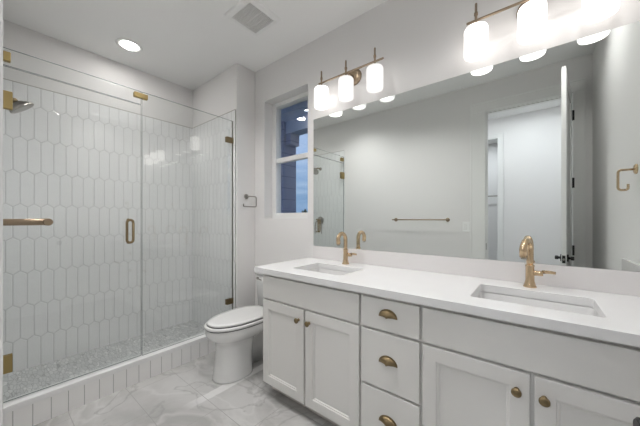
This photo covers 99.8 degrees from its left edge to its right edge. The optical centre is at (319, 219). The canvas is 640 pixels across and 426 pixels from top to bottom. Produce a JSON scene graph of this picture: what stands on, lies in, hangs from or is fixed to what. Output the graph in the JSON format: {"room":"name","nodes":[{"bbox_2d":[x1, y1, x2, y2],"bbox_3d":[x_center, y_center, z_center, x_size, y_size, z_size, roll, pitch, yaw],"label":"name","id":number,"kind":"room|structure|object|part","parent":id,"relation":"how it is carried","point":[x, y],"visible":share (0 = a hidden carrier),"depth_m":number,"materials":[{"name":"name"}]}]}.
{"room":"bathroom","nodes":[
{"label":"bathroom","id":0,"kind":"room"},
{"bbox_2d":[3,79,191,374],"bbox_3d":[-1.986,0.065,2.583,0.010,2.270,1.524,0,0,39],"label":"tiled wall","id":1,"kind":"structure","parent":0,"point":[72,285],"depth_m":2.43,"materials":[{"name":"white tile"}]},
{"bbox_2d":[3,78,235,308],"bbox_3d":[-1.641,-0.021,2.308,0.872,2.102,1.526,0,0,39],"label":"trim","id":2,"kind":"structure","parent":1,"relation":"attached to","point":[3,78],"depth_m":2.63,"materials":[{"name":"silver metal"}]},
{"bbox_2d":[3,19,192,127],"bbox_3d":[-2.027,-0.163,2.682,0.179,2.726,1.880,0,0,39],"label":"wall","id":3,"kind":"structure","parent":0,"point":[16,37],"depth_m":2.44,"materials":[{"name":"white paint"}]},
{"bbox_2d":[3,320,335,425],"bbox_3d":[-1.050,1.224,0.170,4.850,0.072,4.950,0,0,39],"label":"floor","id":4,"kind":"structure","parent":0,"point":[186,394],"depth_m":1.84,"materials":[{"name":"tile"}]},
{"bbox_2d":[3,332,215,425],"bbox_3d":[-1.327,1.117,2.057,0.094,0.165,1.517,0,0,39],"label":"shower curb","id":5,"kind":"object","parent":4,"relation":"on","point":[32,409],"visible":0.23,"depth_m":1.80,"materials":[{"name":"tile"}]},
{"bbox_2d":[142,92,232,355],"bbox_3d":[-1.105,0.034,2.352,0.028,2.000,0.782,0,0,39],"label":"fixed glass panel","id":6,"kind":"object","parent":5,"relation":"on","point":[228,301],"visible":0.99,"depth_m":2.65,"materials":[{"name":"grey"}]},
{"bbox_2d":[3,47,147,104],"bbox_3d":[-1.571,-0.917,1.773,0.028,0.097,0.775,0,0,39],"label":"glass panel","id":7,"kind":"object","parent":6,"relation":"attached to","point":[6,55],"visible":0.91,"depth_m":1.72,"materials":[{"name":"grey"}]},
{"bbox_2d":[204,272,263,383],"bbox_3d":[-0.575,0.842,2.234,0.443,0.716,0.750,0,0,39],"label":"toilet","id":8,"kind":"object","parent":4,"relation":"on","point":[237,334],"visible":0.68,"depth_m":2.02,"materials":[{"name":"white ceramic"}]},
{"bbox_3d":[-0.647,0.798,2.167,0.374,0.021,0.554,0,0,39],"label":"seat","id":9,"kind":"part","parent":8,"relation":"part of","materials":[{"name":"white plastic"}]},
{"bbox_3d":[-0.643,0.775,2.172,0.336,0.016,0.529,0,0,39],"label":"lid","id":10,"kind":"part","parent":8,"relation":"part of","materials":[{"name":"white ceramic"}]},
{"bbox_3d":[-0.404,0.656,2.470,0.396,0.288,0.164,0,0,39],"label":"tank","id":11,"kind":"part","parent":8,"relation":"part of","materials":[{"name":"white ceramic"}]},
{"bbox_2d":[263,274,361,425],"bbox_3d":[0.069,0.783,1.816,0.773,0.834,0.598,0,0,39],"label":"base cabinet","id":12,"kind":"object","parent":4,"relation":"on","point":[312,332],"visible":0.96,"depth_m":1.56,"materials":[{"name":"grey wood"}]},
{"bbox_3d":[-0.238,0.824,1.730,0.373,0.561,0.019,0,0,39],"label":"door","id":13,"kind":"part","parent":12,"relation":"part of","materials":[{"name":"paint"}]},
{"bbox_3d":[0.061,0.824,1.490,0.365,0.561,0.019,0,0,39],"label":"door","id":14,"kind":"part","parent":12,"relation":"part of","materials":[{"name":"paint"}]},
{"bbox_2d":[254,246,639,347],"bbox_3d":[0.477,0.295,1.494,1.927,0.141,0.591,0,0,39],"label":"countertop","id":15,"kind":"structure","parent":12,"relation":"on","point":[442,282],"depth_m":1.28,"materials":[{"name":"white stone"}]},
{"bbox_2d":[307,268,351,275],"bbox_3d":[0.054,0.439,1.806,0.450,0.144,0.333,0,0,39],"label":"undermount sink","id":16,"kind":"object","parent":15,"relation":"in","point":[321,270],"visible":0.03,"depth_m":1.97,"materials":[{"name":"white ceramic"}]},
{"bbox_2d":[336,232,356,264],"bbox_3d":[0.189,0.209,1.927,0.123,0.240,0.137,0,0,39],"label":"faucet","id":17,"kind":"object","parent":15,"relation":"on","point":[346,254],"visible":1,"depth_m":1.96,"materials":[{"name":"gold metal"}]},
{"bbox_3d":[0.158,0.157,1.944,0.030,0.136,0.124,0,0,39],"label":"spout","id":18,"kind":"part","parent":17,"relation":"part of","materials":[{"name":"gold metal"}]},
{"bbox_2d":[476,291,598,316],"bbox_3d":[0.888,0.439,1.136,0.456,0.144,0.333,0,0,39],"label":"undermount sink","id":19,"kind":"object","parent":15,"relation":"in","point":[579,309],"visible":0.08,"depth_m":1.23,"materials":[{"name":"white ceramic"}]},
{"bbox_2d":[519,238,555,287],"bbox_3d":[1.012,0.209,1.289,0.165,0.240,0.098,0,0,-1],"label":"faucet","id":20,"kind":"object","parent":15,"relation":"on","point":[526,246],"visible":1,"depth_m":1.29,"materials":[{"name":"gold metal"}]},
{"bbox_3d":[0.982,0.157,1.283,0.124,0.136,0.030,0,0,-38],"label":"spout","id":21,"kind":"part","parent":20,"relation":"part of","materials":[{"name":"gold metal"}]},
{"bbox_3d":[1.063,0.257,1.277,0.084,0.030,0.027,0,0,39],"label":"lever","id":22,"kind":"part","parent":20,"relation":"part of","materials":[{"name":"gold metal"}]},
{"bbox_2d":[361,293,421,425],"bbox_3d":[0.491,0.783,1.481,0.304,0.834,0.591,0,0,39],"label":"base cabinet","id":23,"kind":"object","parent":4,"relation":"on","point":[391,329],"visible":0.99,"depth_m":1.26,"materials":[{"name":"grey wood"}]},
{"bbox_3d":[0.313,0.946,1.260,0.094,0.040,0.024,0,0,39],"label":"cup pull","id":24,"kind":"part","parent":23,"relation":"part of","materials":[{"name":"gold metal"}]},
{"bbox_3d":[0.313,0.664,1.260,0.094,0.040,0.024,0,0,39],"label":"cup pull","id":25,"kind":"part","parent":23,"relation":"part of","materials":[{"name":"gold metal"}]},
{"bbox_3d":[0.313,0.444,1.260,0.094,0.040,0.024,0,0,39],"label":"cup pull","id":26,"kind":"part","parent":23,"relation":"part of","materials":[{"name":"gold metal"}]},
{"bbox_3d":[0.327,0.964,1.276,0.290,0.281,0.019,0,0,39],"label":"drawer","id":27,"kind":"part","parent":23,"relation":"part of","materials":[{"name":"paint"}]},
{"bbox_3d":[0.327,0.677,1.276,0.290,0.268,0.019,0,0,39],"label":"drawer","id":28,"kind":"part","parent":23,"relation":"part of","materials":[{"name":"paint"}]},
{"bbox_3d":[0.327,0.457,1.276,0.290,0.147,0.019,0,0,39],"label":"drawer","id":29,"kind":"part","parent":23,"relation":"part of","materials":[{"name":"paint"}]},
{"bbox_2d":[422,305,639,425],"bbox_3d":[0.911,0.783,1.139,0.778,0.834,0.598,0,0,39],"label":"base cabinet","id":30,"kind":"object","parent":4,"relation":"on","point":[477,370],"visible":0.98,"depth_m":0.96,"materials":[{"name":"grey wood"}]},
{"bbox_3d":[0.593,0.824,1.062,0.368,0.561,0.019,0,0,39],"label":"door","id":31,"kind":"part","parent":30,"relation":"part of","materials":[{"name":"paint"}]},
{"bbox_3d":[0.692,0.608,0.951,0.031,0.031,0.030,0,0,39],"label":"knob","id":32,"kind":"part","parent":30,"relation":"part of","materials":[{"name":"gold metal"}]},
{"bbox_3d":[0.752,0.608,0.903,0.031,0.031,0.030,0,0,39],"label":"knob","id":33,"kind":"part","parent":30,"relation":"part of","materials":[{"name":"gold metal"}]},
{"bbox_3d":[0.890,0.824,0.823,0.368,0.561,0.019,0,0,39],"label":"door","id":34,"kind":"part","parent":30,"relation":"part of","materials":[{"name":"paint"}]},
{"bbox_2d":[3,0,386,89],"bbox_3d":[-1.050,-1.566,0.170,4.850,0.080,4.950,0,0,39],"label":"ceiling","id":35,"kind":"structure","parent":0,"point":[185,43],"depth_m":2.15,"materials":[{"name":"white paint"}]},
{"bbox_2d":[115,38,142,52],"bbox_3d":[-1.672,-1.522,2.365,0.196,0.008,0.196,0,0,39],"label":"recessed light","id":36,"kind":"object","parent":35,"relation":"in","point":[129,45],"visible":1,"depth_m":2.36,"materials":[{"name":"white plastic"}]},
{"bbox_2d":[224,0,280,35],"bbox_3d":[-0.505,-1.517,2.033,0.300,0.018,0.300,0,0,39],"label":"ceiling vent","id":37,"kind":"object","parent":35,"relation":"in","point":[253,16],"visible":1,"depth_m":2.01,"materials":[{"name":"white plastic"}]},
{"bbox_2d":[233,3,273,31],"bbox_3d":[-0.505,-1.515,2.033,0.220,0.008,0.220,0,0,39],"label":"grille","id":38,"kind":"object","parent":37,"relation":"attached to","point":[250,16],"depth_m":2.03,"materials":[{"name":"silver metal"}]},
{"bbox_2d":[192,110,234,325],"bbox_3d":[-1.162,0.065,2.905,0.870,2.270,0.010,0,0,39],"label":"tiled wall","id":39,"kind":"structure","parent":0,"point":[211,155],"depth_m":2.89,"materials":[{"name":"white tile"}]},
{"bbox_2d":[193,63,254,307],"bbox_3d":[-1.090,-0.163,2.994,0.892,2.726,0.219,0,0,39],"label":"wall","id":40,"kind":"structure","parent":0,"point":[233,88],"depth_m":2.73,"materials":[{"name":"white paint"}]},
{"bbox_2d":[243,194,256,206],"bbox_3d":[-0.716,-0.187,2.699,0.060,0.134,0.165,0,0,39],"label":"toilet paper holder","id":41,"kind":"object","parent":40,"relation":"attached to","point":[246,196],"visible":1,"depth_m":2.70,"materials":[{"name":"silver metal"}]},
{"bbox_2d":[281,121,295,212],"bbox_3d":[-0.964,-0.150,4.881,1.180,2.900,0.300,0,0,39],"label":"wall","id":42,"kind":"structure","parent":0,"point":[288,170],"depth_m":4.47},
{"bbox_2d":[286,133,298,146],"bbox_3d":[-0.458,-1.310,4.474,0.120,0.180,0.200,0,0,39],"label":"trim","id":43,"kind":"structure","parent":42,"relation":"attached to","point":[292,140],"depth_m":4.42,"materials":[{"name":"blue"}]},
{"bbox_2d":[281,100,307,135],"bbox_3d":[0.383,-1.550,3.349,5.600,0.300,1.800,0,0,39],"label":"ceiling","id":44,"kind":"structure","parent":0,"point":[295,116],"depth_m":4.18,"materials":[{"name":"blue"}]},
{"bbox_2d":[255,0,639,305],"bbox_3d":[0.441,-0.163,2.025,4.850,2.726,0.190,0,0,39],"label":"wall","id":45,"kind":"structure","parent":0,"point":[420,43],"depth_m":1.89,"materials":[{"name":"white paint"}]},
{"bbox_2d":[272,91,307,218],"bbox_3d":[-0.245,-0.594,2.633,0.579,1.173,0.073,0,0,39],"label":"window","id":46,"kind":"structure","parent":45,"relation":"in","point":[277,160],"depth_m":2.76,"materials":[{"name":"white plastic"}]},
{"bbox_3d":[-0.249,-0.595,2.627,0.467,0.046,0.047,0,0,39],"label":"meeting rail","id":47,"kind":"part","parent":46,"relation":"part of","materials":[{"name":"white plastic"}]},
{"bbox_2d":[314,47,383,109],"bbox_3d":[0.208,-1.021,1.988,0.582,0.286,0.158,0,0,39],"label":"vanity light","id":48,"kind":"object","parent":45,"relation":"attached to","point":[348,80],"visible":1,"depth_m":1.93,"materials":[{"name":"white glass"}]},
{"bbox_3d":[0.012,-0.957,2.118,0.113,0.158,0.113,0,0,39],"label":"lamp shade","id":49,"kind":"part","parent":48,"relation":"part of","materials":[{"name":"white glass"}]},
{"bbox_2d":[316,105,326,108],"bbox_3d":[0.012,-0.885,2.118,0.088,0.003,0.088,0,0,39],"label":"diffuser","id":50,"kind":"object","parent":48,"relation":"attached to","point":[317,106],"depth_m":2.12,"materials":[{"name":"white glass"}]},
{"bbox_3d":[0.189,-0.957,1.975,0.113,0.158,0.113,0,0,39],"label":"lamp shade","id":51,"kind":"part","parent":48,"relation":"part of","materials":[{"name":"white glass"}]},
{"bbox_2d":[340,96,351,100],"bbox_3d":[0.189,-0.885,1.975,0.088,0.003,0.088,0,0,39],"label":"diffuser","id":52,"kind":"object","parent":48,"relation":"attached to","point":[342,98],"depth_m":1.97,"materials":[{"name":"white glass"}]},
{"bbox_3d":[0.372,-1.099,1.829,0.032,0.130,0.032,0,0,39],"label":"rod","id":53,"kind":"part","parent":48,"relation":"part of","materials":[{"name":"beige metal"}]},
{"bbox_3d":[0.372,-0.957,1.829,0.113,0.158,0.113,0,0,39],"label":"lamp shade","id":54,"kind":"part","parent":48,"relation":"part of","materials":[{"name":"white glass"}]},
{"bbox_2d":[368,86,380,91],"bbox_3d":[0.372,-0.885,1.829,0.088,0.003,0.088,0,0,39],"label":"diffuser","id":55,"kind":"object","parent":48,"relation":"attached to","point":[370,88],"depth_m":1.83,"materials":[{"name":"white glass"}]},
{"bbox_2d":[313,246,639,296],"bbox_3d":[0.677,0.277,1.703,1.878,0.104,0.015,0,0,39],"label":"backsplash","id":56,"kind":"structure","parent":45,"relation":"attached to","point":[622,282],"depth_m":1.46,"materials":[{"name":"stone"}]},
{"bbox_2d":[314,21,639,271],"bbox_3d":[0.678,-0.312,1.708,1.875,1.070,0.007,0,0,39],"label":"wall mirror","id":57,"kind":"object","parent":45,"relation":"attached to","point":[542,147],"visible":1,"depth_m":1.46,"materials":[{"name":"silver glass"}]},
{"bbox_2d":[464,0,619,61],"bbox_3d":[1.036,-1.021,1.323,0.581,0.286,0.158,0,0,39],"label":"vanity light","id":58,"kind":"object","parent":45,"relation":"attached to","point":[531,15],"visible":1,"depth_m":1.29,"materials":[{"name":"white glass"}]},
{"bbox_3d":[0.840,-1.099,1.452,0.032,0.130,0.032,0,0,39],"label":"rod","id":59,"kind":"part","parent":58,"relation":"part of","materials":[{"name":"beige metal"}]},
{"bbox_3d":[0.840,-0.957,1.452,0.113,0.158,0.113,0,0,39],"label":"lamp shade","id":60,"kind":"part","parent":58,"relation":"part of","materials":[{"name":"white glass"}]},
{"bbox_2d":[467,50,484,58],"bbox_3d":[0.840,-0.885,1.452,0.088,0.003,0.088,0,0,39],"label":"diffuser","id":61,"kind":"object","parent":58,"relation":"attached to","point":[471,54],"depth_m":1.45,"materials":[{"name":"white glass"}]},
{"bbox_3d":[1.025,-0.957,1.304,0.113,0.158,0.113,0,0,39],"label":"lamp shade","id":62,"kind":"part","parent":58,"relation":"part of","materials":[{"name":"white glass"}]},
{"bbox_2d":[521,30,543,41],"bbox_3d":[1.025,-0.885,1.304,0.088,0.003,0.088,0,0,39],"label":"diffuser","id":63,"kind":"object","parent":58,"relation":"attached to","point":[526,35],"depth_m":1.30,"materials":[{"name":"white glass"}]},
{"bbox_2d":[586,6,614,19],"bbox_3d":[1.205,-0.885,1.159,0.088,0.003,0.088,0,0,39],"label":"diffuser","id":64,"kind":"object","parent":58,"relation":"attached to","point":[593,12],"depth_m":1.15,"materials":[{"name":"white glass"}]},
{"bbox_3d":[1.205,-0.957,1.159,0.113,0.158,0.113,0,0,39],"label":"lamp shade","id":65,"kind":"part","parent":58,"relation":"part of","materials":[{"name":"white glass"}]},
{"bbox_2d":[633,417,639,425],"bbox_3d":[0.378,-0.003,0.132,0.117,2.385,0.685,0,0,30],"label":"door","id":66,"kind":"structure","parent":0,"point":[636,421],"depth_m":0.40,"materials":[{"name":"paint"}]},
{"bbox_3d":[-0.759,-0.163,0.532,4.850,2.726,0.117,0,0,39],"label":"wall door","id":67,"kind":"structure","parent":0,"visible":0},
{"bbox_2d":[0,0,2,425],"bbox_3d":[-0.094,-0.068,0.081,0.954,2.536,0.016,0,0,39],"label":"door frame","id":68,"kind":"structure","parent":67,"relation":"attached to","point":[1,1],"depth_m":0.29,"materials":[{"name":"white paint"}]},
{"bbox_2d":[3,218,52,225],"bbox_3d":[-0.879,0.006,0.765,0.702,0.048,0.097,0,0,39],"label":"towel bar","id":69,"kind":"object","parent":67,"relation":"attached to","point":[43,221],"visible":1,"depth_m":0.56,"materials":[{"name":"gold metal"}]},
{"bbox_3d":[-2.139,0.065,1.722,0.831,2.270,0.010,0,0,39],"label":"tiled wall","id":70,"kind":"structure","parent":0,"visible":0},
{"bbox_2d":[9,98,33,113],"bbox_3d":[-2.110,-0.795,1.844,0.146,0.134,0.215,0,0,39],"label":"sprayer","id":71,"kind":"object","parent":70,"relation":"attached to","point":[18,106],"visible":0.73,"depth_m":1.85,"materials":[{"name":"silver metal"}]},
{"bbox_2d":[3,65,140,402],"bbox_3d":[-1.576,0.084,1.748,0.055,1.893,0.735,0,0,40],"label":"shower door","id":72,"kind":"structure","parent":70,"relation":"attached to","point":[7,95],"depth_m":1.53,"materials":[{"name":"clear glass"}]},
{"bbox_3d":[-1.393,0.087,1.969,0.055,0.187,0.057,0,0,39],"label":"pull handle","id":73,"kind":"part","parent":72,"relation":"part of","materials":[{"name":"gold metal"}]}
]}

